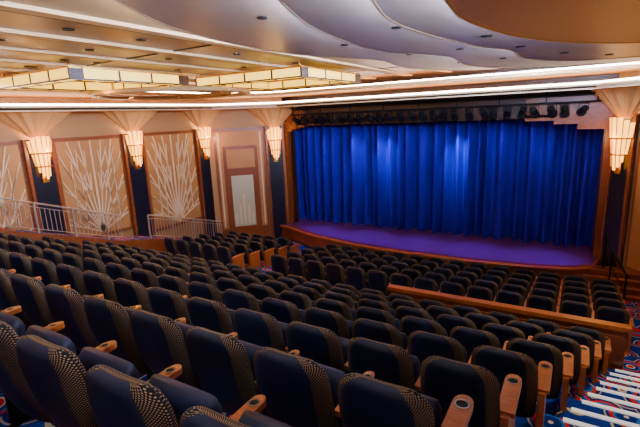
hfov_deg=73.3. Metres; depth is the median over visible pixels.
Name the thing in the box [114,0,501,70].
ceiling
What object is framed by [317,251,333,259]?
seat
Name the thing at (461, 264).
seat
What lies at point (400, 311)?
seat
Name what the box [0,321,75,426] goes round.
seat
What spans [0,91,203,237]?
wall
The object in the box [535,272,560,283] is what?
seat
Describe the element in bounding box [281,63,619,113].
molding
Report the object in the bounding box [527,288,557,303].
seat
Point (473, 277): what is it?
seat
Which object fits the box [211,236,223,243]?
seat
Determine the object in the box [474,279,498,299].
seat
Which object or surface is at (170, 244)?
seat
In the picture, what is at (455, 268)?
seat
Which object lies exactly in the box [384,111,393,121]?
spotlight
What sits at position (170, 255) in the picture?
seat
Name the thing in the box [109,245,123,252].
seat
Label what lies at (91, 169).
relief panel
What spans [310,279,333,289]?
seat
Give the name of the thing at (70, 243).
seat
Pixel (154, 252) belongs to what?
seat
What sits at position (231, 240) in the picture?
seat
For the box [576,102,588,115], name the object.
spotlight
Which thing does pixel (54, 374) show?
seat
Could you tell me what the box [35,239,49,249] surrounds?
seat
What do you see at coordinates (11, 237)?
seat
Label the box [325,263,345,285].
seat
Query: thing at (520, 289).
seat
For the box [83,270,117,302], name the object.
seat
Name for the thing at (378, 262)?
seat
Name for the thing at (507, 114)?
spotlight
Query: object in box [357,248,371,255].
seat
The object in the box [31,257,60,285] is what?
seat
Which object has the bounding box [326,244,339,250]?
seat
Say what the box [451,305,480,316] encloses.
seat
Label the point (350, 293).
seat
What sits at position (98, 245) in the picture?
seat
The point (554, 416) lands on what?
floor
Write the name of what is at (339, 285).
seat
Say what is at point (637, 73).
wall
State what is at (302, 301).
seat
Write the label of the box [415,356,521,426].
seat
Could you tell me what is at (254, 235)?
seat
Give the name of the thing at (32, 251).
seat
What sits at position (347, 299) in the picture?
seat
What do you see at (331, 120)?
spotlight
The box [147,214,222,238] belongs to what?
terrace railing
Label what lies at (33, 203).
terrace railing
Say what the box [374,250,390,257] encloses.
seat
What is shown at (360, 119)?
spotlight
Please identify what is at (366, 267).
seat
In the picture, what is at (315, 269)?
seat
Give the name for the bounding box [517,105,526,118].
spotlight
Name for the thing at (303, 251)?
seat
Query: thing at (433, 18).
ceiling
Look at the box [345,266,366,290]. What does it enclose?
seat
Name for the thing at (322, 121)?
spotlight
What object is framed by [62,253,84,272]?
seat
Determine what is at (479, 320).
seat
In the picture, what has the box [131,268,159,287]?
seat
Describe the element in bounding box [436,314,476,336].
seat
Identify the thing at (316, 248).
seat
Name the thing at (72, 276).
seat
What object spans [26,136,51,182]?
wall sconce
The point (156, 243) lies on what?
terrace
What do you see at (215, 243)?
seat
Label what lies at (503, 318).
seat
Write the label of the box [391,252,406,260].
seat
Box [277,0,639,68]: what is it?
ceiling
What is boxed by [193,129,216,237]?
pilaster
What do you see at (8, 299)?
seat
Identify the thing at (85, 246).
seat
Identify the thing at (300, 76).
glass lantern
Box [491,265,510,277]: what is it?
seat
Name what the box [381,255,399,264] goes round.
seat
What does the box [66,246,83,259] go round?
seat
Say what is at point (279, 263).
seat
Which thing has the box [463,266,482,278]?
seat
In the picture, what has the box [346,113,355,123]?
spotlight
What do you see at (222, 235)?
seat
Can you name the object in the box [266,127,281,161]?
wall sconce
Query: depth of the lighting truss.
15.68 m
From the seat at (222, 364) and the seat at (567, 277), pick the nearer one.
the seat at (222, 364)
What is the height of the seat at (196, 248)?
1.000 m
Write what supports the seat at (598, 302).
on the floor
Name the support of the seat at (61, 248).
on the floor
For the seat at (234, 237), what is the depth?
17.53 m
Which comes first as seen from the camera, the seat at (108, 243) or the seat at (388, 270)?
the seat at (388, 270)
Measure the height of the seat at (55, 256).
1.000 m
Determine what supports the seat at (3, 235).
on the floor
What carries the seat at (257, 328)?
on the floor
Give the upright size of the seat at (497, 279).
1.000 m
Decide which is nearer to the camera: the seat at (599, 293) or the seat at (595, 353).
the seat at (595, 353)
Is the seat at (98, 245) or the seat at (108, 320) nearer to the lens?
the seat at (108, 320)
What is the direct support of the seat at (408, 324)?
on the floor
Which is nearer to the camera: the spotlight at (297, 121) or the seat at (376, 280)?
the seat at (376, 280)
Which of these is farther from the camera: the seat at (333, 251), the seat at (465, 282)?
the seat at (333, 251)
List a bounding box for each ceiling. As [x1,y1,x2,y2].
[0,0,531,84]
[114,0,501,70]
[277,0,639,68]
[370,0,639,60]
[444,0,639,43]
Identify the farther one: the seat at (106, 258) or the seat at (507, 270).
the seat at (507, 270)
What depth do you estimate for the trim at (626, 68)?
13.74 m
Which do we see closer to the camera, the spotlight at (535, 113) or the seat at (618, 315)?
the seat at (618, 315)
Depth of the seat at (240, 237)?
17.19 m
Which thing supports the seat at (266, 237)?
on the floor
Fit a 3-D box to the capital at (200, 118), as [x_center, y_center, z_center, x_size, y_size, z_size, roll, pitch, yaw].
[-4.886,-4.131,18.724,0.834,0.760,2.256,5,15,30]
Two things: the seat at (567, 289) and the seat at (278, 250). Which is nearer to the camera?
the seat at (567, 289)
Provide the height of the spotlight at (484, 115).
0.453 m
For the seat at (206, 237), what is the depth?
17.13 m
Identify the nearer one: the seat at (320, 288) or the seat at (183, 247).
the seat at (320, 288)
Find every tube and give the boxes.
[0,77,639,105]
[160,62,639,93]
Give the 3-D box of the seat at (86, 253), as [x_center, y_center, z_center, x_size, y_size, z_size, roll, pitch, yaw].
[-4.809,1.214,9.566,0.675,1.000,0.671,5,15,30]
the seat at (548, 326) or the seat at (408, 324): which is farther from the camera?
the seat at (548, 326)
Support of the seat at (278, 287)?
on the floor
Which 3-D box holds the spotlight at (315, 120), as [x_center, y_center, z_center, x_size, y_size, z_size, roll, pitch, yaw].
[-0.219,-4.119,18.894,0.286,0.440,0.428,1,13,16]
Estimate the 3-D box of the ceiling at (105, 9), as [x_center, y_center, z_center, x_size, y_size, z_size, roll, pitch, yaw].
[-1.295,-3.287,8.174,18.400,0.280,21.100,5,15,30]
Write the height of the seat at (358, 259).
1.000 m
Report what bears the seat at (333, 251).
on the floor
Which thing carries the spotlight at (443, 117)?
hanging from the lighting truss
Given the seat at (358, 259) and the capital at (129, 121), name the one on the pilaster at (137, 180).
the capital at (129, 121)
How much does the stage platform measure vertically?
0.735 m
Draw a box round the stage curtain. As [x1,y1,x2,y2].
[295,119,603,248]
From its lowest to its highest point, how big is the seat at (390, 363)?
1.000 m
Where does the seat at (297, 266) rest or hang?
on the floor
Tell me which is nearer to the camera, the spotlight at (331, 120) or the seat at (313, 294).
the seat at (313, 294)
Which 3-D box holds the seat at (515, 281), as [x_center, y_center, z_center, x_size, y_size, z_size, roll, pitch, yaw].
[5.374,2.156,11.732,0.675,1.000,0.671,5,15,30]
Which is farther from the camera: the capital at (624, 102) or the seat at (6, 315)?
the capital at (624, 102)
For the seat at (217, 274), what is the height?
1.000 m
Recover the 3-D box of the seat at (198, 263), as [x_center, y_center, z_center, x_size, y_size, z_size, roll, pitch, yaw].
[-2.849,1.599,10.862,0.675,1.000,0.671,5,15,30]
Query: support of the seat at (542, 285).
on the floor
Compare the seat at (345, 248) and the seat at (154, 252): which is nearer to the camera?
the seat at (154, 252)
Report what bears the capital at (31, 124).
on the pilaster at (50, 192)
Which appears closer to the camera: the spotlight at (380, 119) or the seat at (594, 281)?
the seat at (594, 281)
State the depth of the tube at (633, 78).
14.62 m
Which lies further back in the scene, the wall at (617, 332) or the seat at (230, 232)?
the seat at (230, 232)
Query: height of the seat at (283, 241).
1.000 m
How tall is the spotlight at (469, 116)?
0.455 m
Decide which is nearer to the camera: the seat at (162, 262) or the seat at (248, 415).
the seat at (248, 415)
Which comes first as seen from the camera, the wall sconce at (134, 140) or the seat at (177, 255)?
the seat at (177, 255)
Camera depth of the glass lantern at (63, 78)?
10.13 m
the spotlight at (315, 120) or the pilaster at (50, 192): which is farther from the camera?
the spotlight at (315, 120)
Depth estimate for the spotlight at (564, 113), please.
14.00 m
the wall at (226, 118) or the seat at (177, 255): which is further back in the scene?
the wall at (226, 118)
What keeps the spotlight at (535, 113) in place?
hanging from the lighting truss
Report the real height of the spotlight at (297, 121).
0.454 m
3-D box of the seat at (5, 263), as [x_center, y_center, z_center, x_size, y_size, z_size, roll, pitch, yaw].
[-5.068,0.984,7.269,0.675,1.000,0.671,5,15,30]
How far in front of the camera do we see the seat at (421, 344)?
4.38 m
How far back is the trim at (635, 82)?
14.35 m
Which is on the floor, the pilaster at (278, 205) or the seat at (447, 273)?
the seat at (447, 273)
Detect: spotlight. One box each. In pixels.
[292,115,300,125]
[300,115,308,124]
[312,114,318,124]
[318,114,325,124]
[326,114,334,124]
[338,113,345,123]
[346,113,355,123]
[356,113,363,122]
[366,112,375,122]
[376,112,383,122]
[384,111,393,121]
[397,111,404,122]
[408,110,416,121]
[419,110,426,121]
[429,109,437,121]
[439,109,447,121]
[450,108,458,120]
[465,108,473,120]
[479,107,488,119]
[489,106,497,119]
[503,106,511,118]
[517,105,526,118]
[529,105,539,117]
[547,104,557,117]
[560,103,569,117]
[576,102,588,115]
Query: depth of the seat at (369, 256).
14.43 m
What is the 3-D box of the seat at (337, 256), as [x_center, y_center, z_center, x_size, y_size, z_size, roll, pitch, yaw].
[0.836,1.744,14.400,0.675,1.000,0.671,5,15,30]
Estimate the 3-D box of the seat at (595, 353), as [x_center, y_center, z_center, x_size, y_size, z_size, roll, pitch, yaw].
[4.009,2.217,6.848,0.775,1.000,0.704,5,15,30]
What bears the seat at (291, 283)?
on the floor
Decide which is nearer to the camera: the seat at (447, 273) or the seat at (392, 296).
the seat at (392, 296)
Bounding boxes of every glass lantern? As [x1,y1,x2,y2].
[0,62,188,91]
[195,63,359,90]
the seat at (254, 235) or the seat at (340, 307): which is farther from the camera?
the seat at (254, 235)
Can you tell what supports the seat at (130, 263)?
on the floor
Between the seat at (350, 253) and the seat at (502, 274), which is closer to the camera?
the seat at (502, 274)
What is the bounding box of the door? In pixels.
[222,145,262,236]
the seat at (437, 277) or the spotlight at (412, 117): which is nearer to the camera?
the seat at (437, 277)
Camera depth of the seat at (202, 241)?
16.05 m
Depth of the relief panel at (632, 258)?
13.18 m
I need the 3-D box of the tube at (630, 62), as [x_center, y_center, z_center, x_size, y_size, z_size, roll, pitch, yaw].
[-2.829,-3.667,11.961,24.240,0.043,10.942,-6,13,-17]
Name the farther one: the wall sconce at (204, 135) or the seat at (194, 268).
the wall sconce at (204, 135)
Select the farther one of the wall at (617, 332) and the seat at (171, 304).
the wall at (617, 332)
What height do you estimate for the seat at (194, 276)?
1.000 m
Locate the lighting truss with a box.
[291,92,601,115]
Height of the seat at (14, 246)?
1.000 m
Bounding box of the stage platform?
[280,217,598,278]
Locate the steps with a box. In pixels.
[575,265,639,302]
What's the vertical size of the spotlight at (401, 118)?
0.456 m
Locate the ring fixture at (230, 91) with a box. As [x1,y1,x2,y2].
[89,71,250,99]
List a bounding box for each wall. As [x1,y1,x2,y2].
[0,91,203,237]
[198,90,288,235]
[387,284,631,369]
[619,63,639,266]
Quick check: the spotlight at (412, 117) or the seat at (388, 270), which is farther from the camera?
the spotlight at (412, 117)
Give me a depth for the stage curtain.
17.58 m
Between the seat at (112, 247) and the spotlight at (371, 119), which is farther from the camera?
the spotlight at (371, 119)
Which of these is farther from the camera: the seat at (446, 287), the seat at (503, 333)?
the seat at (446, 287)
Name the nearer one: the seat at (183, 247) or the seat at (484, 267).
the seat at (484, 267)
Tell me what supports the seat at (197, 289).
on the floor
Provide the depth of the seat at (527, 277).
12.07 m
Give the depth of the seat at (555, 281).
11.75 m
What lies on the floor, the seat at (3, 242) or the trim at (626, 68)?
the seat at (3, 242)
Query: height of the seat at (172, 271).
1.000 m
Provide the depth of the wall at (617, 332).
8.39 m
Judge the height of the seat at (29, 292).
1.000 m
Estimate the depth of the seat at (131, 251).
11.77 m
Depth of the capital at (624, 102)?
12.72 m
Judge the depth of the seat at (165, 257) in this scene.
11.09 m
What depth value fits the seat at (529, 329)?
6.80 m
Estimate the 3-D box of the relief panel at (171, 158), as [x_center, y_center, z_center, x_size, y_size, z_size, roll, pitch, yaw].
[-6.092,-1.427,18.013,0.100,3.960,2.710,5,15,30]
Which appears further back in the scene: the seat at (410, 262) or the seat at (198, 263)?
the seat at (410, 262)
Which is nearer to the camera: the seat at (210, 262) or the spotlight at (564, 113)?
the seat at (210, 262)
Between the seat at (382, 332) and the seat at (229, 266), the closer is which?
the seat at (382, 332)
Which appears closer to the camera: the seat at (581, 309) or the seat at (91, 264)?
the seat at (91, 264)
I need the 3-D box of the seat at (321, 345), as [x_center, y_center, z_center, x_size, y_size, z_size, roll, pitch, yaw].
[0.036,1.447,4.268,0.675,1.000,0.671,5,15,30]
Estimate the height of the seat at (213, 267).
1.000 m
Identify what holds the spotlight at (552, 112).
hanging from the lighting truss
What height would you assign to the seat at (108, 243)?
1.000 m
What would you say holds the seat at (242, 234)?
on the floor
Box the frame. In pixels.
[283,95,614,256]
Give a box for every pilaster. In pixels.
[20,138,68,233]
[121,133,155,236]
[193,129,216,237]
[264,125,288,238]
[598,114,639,267]
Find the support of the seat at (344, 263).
on the floor
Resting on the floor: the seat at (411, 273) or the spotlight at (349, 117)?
the seat at (411, 273)
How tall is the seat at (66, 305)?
1.000 m
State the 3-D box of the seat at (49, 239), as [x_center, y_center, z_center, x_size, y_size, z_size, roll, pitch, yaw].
[-7.516,1.072,12.382,0.675,1.000,0.671,5,15,30]
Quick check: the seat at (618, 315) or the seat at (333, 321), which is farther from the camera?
the seat at (618, 315)
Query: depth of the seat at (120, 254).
10.30 m
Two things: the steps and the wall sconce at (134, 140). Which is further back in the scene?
the wall sconce at (134, 140)
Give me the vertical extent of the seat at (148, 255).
1.000 m
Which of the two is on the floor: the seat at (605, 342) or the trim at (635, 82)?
the seat at (605, 342)
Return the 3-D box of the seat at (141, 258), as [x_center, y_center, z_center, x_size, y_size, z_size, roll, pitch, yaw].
[-4.113,1.381,10.381,0.675,1.000,0.671,5,15,30]
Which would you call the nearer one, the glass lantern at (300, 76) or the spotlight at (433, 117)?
the glass lantern at (300, 76)
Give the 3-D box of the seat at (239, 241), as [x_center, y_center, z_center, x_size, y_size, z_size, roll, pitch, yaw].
[-2.816,1.413,16.548,0.675,1.000,0.671,5,15,30]
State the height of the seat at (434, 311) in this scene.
1.000 m
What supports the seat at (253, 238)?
on the floor
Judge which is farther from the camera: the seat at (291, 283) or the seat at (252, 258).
the seat at (252, 258)
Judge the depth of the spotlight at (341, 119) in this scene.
18.14 m
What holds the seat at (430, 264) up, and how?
on the floor
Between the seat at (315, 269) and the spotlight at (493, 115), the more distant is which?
the spotlight at (493, 115)
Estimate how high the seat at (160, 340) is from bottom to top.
1.000 m
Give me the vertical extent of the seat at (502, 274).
1.000 m
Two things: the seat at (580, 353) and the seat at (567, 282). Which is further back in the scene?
the seat at (567, 282)
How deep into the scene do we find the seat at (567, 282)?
11.44 m
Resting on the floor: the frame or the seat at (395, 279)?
the seat at (395, 279)
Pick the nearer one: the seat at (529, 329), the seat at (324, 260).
the seat at (529, 329)
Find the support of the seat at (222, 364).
on the floor
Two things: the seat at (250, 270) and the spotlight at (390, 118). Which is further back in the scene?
the spotlight at (390, 118)
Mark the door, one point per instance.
(241, 171)
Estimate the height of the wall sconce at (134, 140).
1.422 m
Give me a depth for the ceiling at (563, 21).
2.99 m
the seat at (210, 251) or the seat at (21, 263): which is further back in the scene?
the seat at (210, 251)
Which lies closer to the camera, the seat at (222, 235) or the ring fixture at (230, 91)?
the ring fixture at (230, 91)
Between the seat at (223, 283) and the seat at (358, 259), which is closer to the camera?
the seat at (223, 283)
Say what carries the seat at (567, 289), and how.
on the floor
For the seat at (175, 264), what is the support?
on the floor
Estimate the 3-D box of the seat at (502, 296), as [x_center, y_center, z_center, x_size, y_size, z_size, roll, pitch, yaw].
[4.495,2.220,10.247,0.675,1.000,0.671,5,15,30]
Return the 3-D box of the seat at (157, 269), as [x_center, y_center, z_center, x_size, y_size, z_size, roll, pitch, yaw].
[-3.108,1.369,8.565,0.675,1.000,0.671,5,15,30]
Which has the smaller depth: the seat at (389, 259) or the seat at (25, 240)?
the seat at (25, 240)
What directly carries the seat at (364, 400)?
on the floor
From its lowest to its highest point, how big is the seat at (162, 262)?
1.000 m
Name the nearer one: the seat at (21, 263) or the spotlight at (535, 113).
the seat at (21, 263)
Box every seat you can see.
[0,232,8,241]
[0,238,9,251]
[0,248,30,273]
[0,268,45,330]
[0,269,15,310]
[0,306,25,392]
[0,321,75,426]
[8,234,20,241]
[8,241,25,254]
[9,252,34,277]
[11,274,70,334]
[16,335,138,426]
[21,236,34,245]
[25,244,43,258]
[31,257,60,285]
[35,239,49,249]
[42,236,54,243]
[43,248,62,265]
[44,284,103,355]
[50,242,65,254]
[55,238,67,247]
[56,263,87,296]
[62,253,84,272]
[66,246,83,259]
[68,241,82,251]
[82,240,95,246]
[83,244,97,251]
[83,249,101,260]
[83,257,106,274]
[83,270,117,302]
[84,296,146,373]
[85,364,221,426]
[96,243,108,248]
[98,247,113,255]
[101,253,120,264]
[106,241,117,246]
[106,262,131,280]
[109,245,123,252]
[114,250,130,259]
[114,278,152,312]
[118,244,130,249]
[121,257,141,270]
[124,248,138,255]
[130,309,198,388]
[131,246,143,252]
[131,253,149,263]
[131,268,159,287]
[139,251,154,259]
[142,262,164,276]
[145,249,158,255]
[148,287,191,325]
[150,257,168,268]
[155,254,171,263]
[159,274,190,298]
[160,251,173,259]
[164,238,178,256]
[165,266,190,283]
[169,261,190,274]
[172,257,190,267]
[175,254,190,262]
[176,239,191,258]
[179,394,292,426]
[182,236,194,243]
[186,326,262,414]
[188,297,234,334]
[189,241,205,259]
[189,281,223,303]
[190,265,212,276]
[190,272,217,287]
[191,257,207,264]
[191,261,209,269]
[195,237,206,245]
[199,234,210,241]
[203,244,218,262]
[207,239,220,248]
[208,260,225,266]
[210,264,230,272]
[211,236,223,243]
[213,270,237,279]
[215,232,225,239]
[217,246,244,269]
[217,277,246,291]
[220,241,234,251]
[223,289,261,312]
[224,237,236,245]
[226,234,238,241]
[226,263,242,270]
[229,231,239,237]
[231,268,252,277]
[233,308,287,352]
[234,243,260,267]
[237,239,250,248]
[237,274,263,286]
[239,236,250,243]
[240,232,251,239]
[245,267,264,274]
[247,283,279,299]
[250,241,274,267]
[251,237,264,245]
[252,234,264,241]
[253,272,276,282]
[254,347,344,426]
[261,297,304,323]
[264,239,287,259]
[264,280,292,293]
[265,236,277,243]
[265,271,285,279]
[271,254,288,277]
[277,237,299,252]
[277,277,301,288]
[279,290,315,309]
[285,321,349,374]
[287,251,303,260]
[287,275,307,284]
[288,257,307,280]
[292,285,323,300]
[301,248,316,256]
[302,282,329,294]
[303,254,320,262]
[304,307,352,339]
[306,260,325,281]
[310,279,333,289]
[314,246,329,253]
[315,298,355,321]
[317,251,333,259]
[321,256,339,265]
[323,291,357,309]
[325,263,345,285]
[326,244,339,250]
[330,248,345,255]
[330,287,358,301]
[334,253,351,261]
[334,283,359,295]
[335,371,473,426]
[340,259,358,269]
[341,246,354,252]
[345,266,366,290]
[345,337,419,391]
[346,250,362,258]
[352,256,370,264]
[352,318,407,350]
[355,306,399,330]
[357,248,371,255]
[357,298,394,317]
[359,262,379,272]
[359,292,390,307]
[360,288,387,300]
[363,253,380,261]
[366,270,389,295]
[371,258,390,268]
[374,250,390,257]
[380,265,400,276]
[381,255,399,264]
[388,293,414,301]
[389,273,413,287]
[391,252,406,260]
[391,261,410,271]
[391,299,423,309]
[395,306,433,320]
[400,258,418,267]
[400,316,446,336]
[401,268,423,280]
[406,330,466,372]
[409,255,426,264]
[411,264,431,276]
[413,277,438,291]
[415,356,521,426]
[418,299,446,310]
[420,260,439,271]
[424,272,446,289]
[426,305,459,320]
[428,257,445,267]
[433,267,454,280]
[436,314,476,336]
[438,281,464,295]
[441,263,460,275]
[448,260,466,270]
[448,276,471,294]
[450,326,499,362]
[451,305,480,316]
[456,271,477,285]
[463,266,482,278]
[464,285,492,300]
[464,312,499,329]
[468,345,552,426]
[469,262,488,273]
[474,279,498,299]
[480,274,502,289]
[481,323,525,348]
[486,269,507,283]
[486,311,518,324]
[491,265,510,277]
[493,290,523,306]
[500,284,526,301]
[503,338,573,411]
[504,320,544,339]
[505,278,529,295]
[510,273,532,289]
[514,268,534,282]
[524,295,556,311]
[525,318,559,332]
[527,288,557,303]
[528,333,589,395]
[530,282,558,296]
[533,276,559,289]
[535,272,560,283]
[546,329,601,383]
[556,300,591,317]
[558,293,590,304]
[559,286,588,296]
[560,280,587,289]
[561,275,587,284]
[563,326,611,374]
[587,278,618,290]
[588,284,621,296]
[589,290,625,305]
[590,298,629,314]
[591,306,634,352]
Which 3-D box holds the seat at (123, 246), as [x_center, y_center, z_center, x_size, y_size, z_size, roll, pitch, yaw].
[-6.122,1.405,14.011,0.675,1.000,0.671,5,15,30]
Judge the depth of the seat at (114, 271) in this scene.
7.00 m
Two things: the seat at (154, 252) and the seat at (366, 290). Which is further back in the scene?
the seat at (154, 252)
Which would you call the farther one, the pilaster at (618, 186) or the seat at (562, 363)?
the pilaster at (618, 186)
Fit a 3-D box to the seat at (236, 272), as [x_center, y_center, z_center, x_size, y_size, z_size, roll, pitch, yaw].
[-1.714,1.702,10.195,0.675,1.000,0.671,5,15,30]
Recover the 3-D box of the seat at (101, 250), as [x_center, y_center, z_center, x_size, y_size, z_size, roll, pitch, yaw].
[-5.247,1.278,11.048,0.675,1.000,0.671,5,15,30]
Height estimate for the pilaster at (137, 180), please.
5.680 m
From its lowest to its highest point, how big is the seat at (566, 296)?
1.000 m
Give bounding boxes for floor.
[0,239,639,426]
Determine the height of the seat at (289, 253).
1.000 m
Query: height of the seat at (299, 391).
1.000 m
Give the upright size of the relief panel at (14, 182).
3.560 m
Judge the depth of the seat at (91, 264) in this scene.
7.32 m
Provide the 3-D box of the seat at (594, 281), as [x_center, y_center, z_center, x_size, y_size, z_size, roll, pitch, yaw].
[8.005,2.247,12.204,0.775,1.000,0.704,5,15,30]
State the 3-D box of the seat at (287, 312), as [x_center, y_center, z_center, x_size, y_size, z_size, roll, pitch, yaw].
[-0.401,1.511,5.750,0.675,1.000,0.671,5,15,30]
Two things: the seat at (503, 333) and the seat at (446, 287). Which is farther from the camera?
the seat at (446, 287)
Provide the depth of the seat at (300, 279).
10.24 m
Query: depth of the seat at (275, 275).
10.59 m
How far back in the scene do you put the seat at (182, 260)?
10.76 m
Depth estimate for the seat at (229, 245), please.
15.39 m
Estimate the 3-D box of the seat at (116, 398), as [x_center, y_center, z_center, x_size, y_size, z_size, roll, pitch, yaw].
[-0.790,1.165,2.305,0.675,1.000,0.671,5,15,30]
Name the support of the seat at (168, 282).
on the floor
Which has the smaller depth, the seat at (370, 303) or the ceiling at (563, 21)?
the ceiling at (563, 21)
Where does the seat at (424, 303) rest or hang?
on the floor
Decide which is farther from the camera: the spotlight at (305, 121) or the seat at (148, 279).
the spotlight at (305, 121)
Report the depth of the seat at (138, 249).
13.25 m
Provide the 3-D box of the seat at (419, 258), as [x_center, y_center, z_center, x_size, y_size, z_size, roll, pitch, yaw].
[3.416,1.835,14.884,0.675,1.000,0.671,5,15,30]
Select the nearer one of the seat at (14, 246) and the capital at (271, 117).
the seat at (14, 246)
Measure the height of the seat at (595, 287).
1.000 m
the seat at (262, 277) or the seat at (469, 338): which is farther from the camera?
the seat at (262, 277)
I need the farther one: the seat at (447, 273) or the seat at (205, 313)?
the seat at (447, 273)
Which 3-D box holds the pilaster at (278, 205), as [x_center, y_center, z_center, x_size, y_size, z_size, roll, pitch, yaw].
[-2.026,-1.286,20.452,0.840,5.680,0.170,-5,13,-13]
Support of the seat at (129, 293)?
on the floor
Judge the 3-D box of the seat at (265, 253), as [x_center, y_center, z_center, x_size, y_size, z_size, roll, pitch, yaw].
[-2.198,1.465,16.203,0.775,1.000,0.704,5,15,30]
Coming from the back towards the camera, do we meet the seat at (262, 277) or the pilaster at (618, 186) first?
the pilaster at (618, 186)
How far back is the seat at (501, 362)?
4.07 m
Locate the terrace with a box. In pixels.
[0,228,194,253]
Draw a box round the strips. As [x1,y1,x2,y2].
[563,369,639,426]
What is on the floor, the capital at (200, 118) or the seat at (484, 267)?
the seat at (484, 267)
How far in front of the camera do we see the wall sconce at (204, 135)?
18.91 m
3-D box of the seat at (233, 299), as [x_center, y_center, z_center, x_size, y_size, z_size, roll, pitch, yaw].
[-0.968,1.459,6.083,0.675,1.000,0.671,5,15,30]
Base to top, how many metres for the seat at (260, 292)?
1.000 m
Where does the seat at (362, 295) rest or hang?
on the floor
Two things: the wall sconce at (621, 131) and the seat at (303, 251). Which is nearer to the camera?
the wall sconce at (621, 131)
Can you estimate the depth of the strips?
5.48 m
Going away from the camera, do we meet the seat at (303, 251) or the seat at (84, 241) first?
the seat at (84, 241)
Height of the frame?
5.340 m
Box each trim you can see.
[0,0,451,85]
[0,64,639,99]
[0,79,639,111]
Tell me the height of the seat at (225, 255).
1.000 m
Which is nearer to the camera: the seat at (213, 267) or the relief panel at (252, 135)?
the seat at (213, 267)
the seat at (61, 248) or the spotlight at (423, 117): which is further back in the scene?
the spotlight at (423, 117)
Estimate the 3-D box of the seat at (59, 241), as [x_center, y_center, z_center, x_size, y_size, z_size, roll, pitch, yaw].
[-6.949,1.123,12.048,0.675,1.000,0.671,5,15,30]
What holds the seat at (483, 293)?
on the floor
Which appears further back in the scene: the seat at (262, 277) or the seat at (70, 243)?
the seat at (70, 243)
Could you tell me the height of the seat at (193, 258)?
1.000 m
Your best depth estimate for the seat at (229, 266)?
11.29 m
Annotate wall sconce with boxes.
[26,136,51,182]
[124,131,143,169]
[197,127,210,159]
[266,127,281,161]
[609,118,634,173]
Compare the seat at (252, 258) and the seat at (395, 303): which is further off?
the seat at (252, 258)
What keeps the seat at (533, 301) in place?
on the floor
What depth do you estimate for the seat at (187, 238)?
16.39 m
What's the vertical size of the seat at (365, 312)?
1.000 m
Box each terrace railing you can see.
[0,197,122,238]
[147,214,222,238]
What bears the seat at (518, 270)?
on the floor
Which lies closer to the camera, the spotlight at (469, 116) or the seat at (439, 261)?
the seat at (439, 261)
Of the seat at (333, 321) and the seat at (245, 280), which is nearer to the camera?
the seat at (333, 321)
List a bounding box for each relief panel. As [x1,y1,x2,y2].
[0,141,37,230]
[53,134,133,236]
[143,130,202,231]
[212,127,270,237]
[624,141,639,280]
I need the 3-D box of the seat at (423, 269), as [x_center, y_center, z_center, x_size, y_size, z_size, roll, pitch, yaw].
[3.105,1.950,13.066,0.675,1.000,0.671,5,15,30]
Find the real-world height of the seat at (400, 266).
1.000 m
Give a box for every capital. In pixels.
[0,111,71,137]
[103,110,157,131]
[182,109,221,127]
[248,106,295,127]
[590,85,639,117]

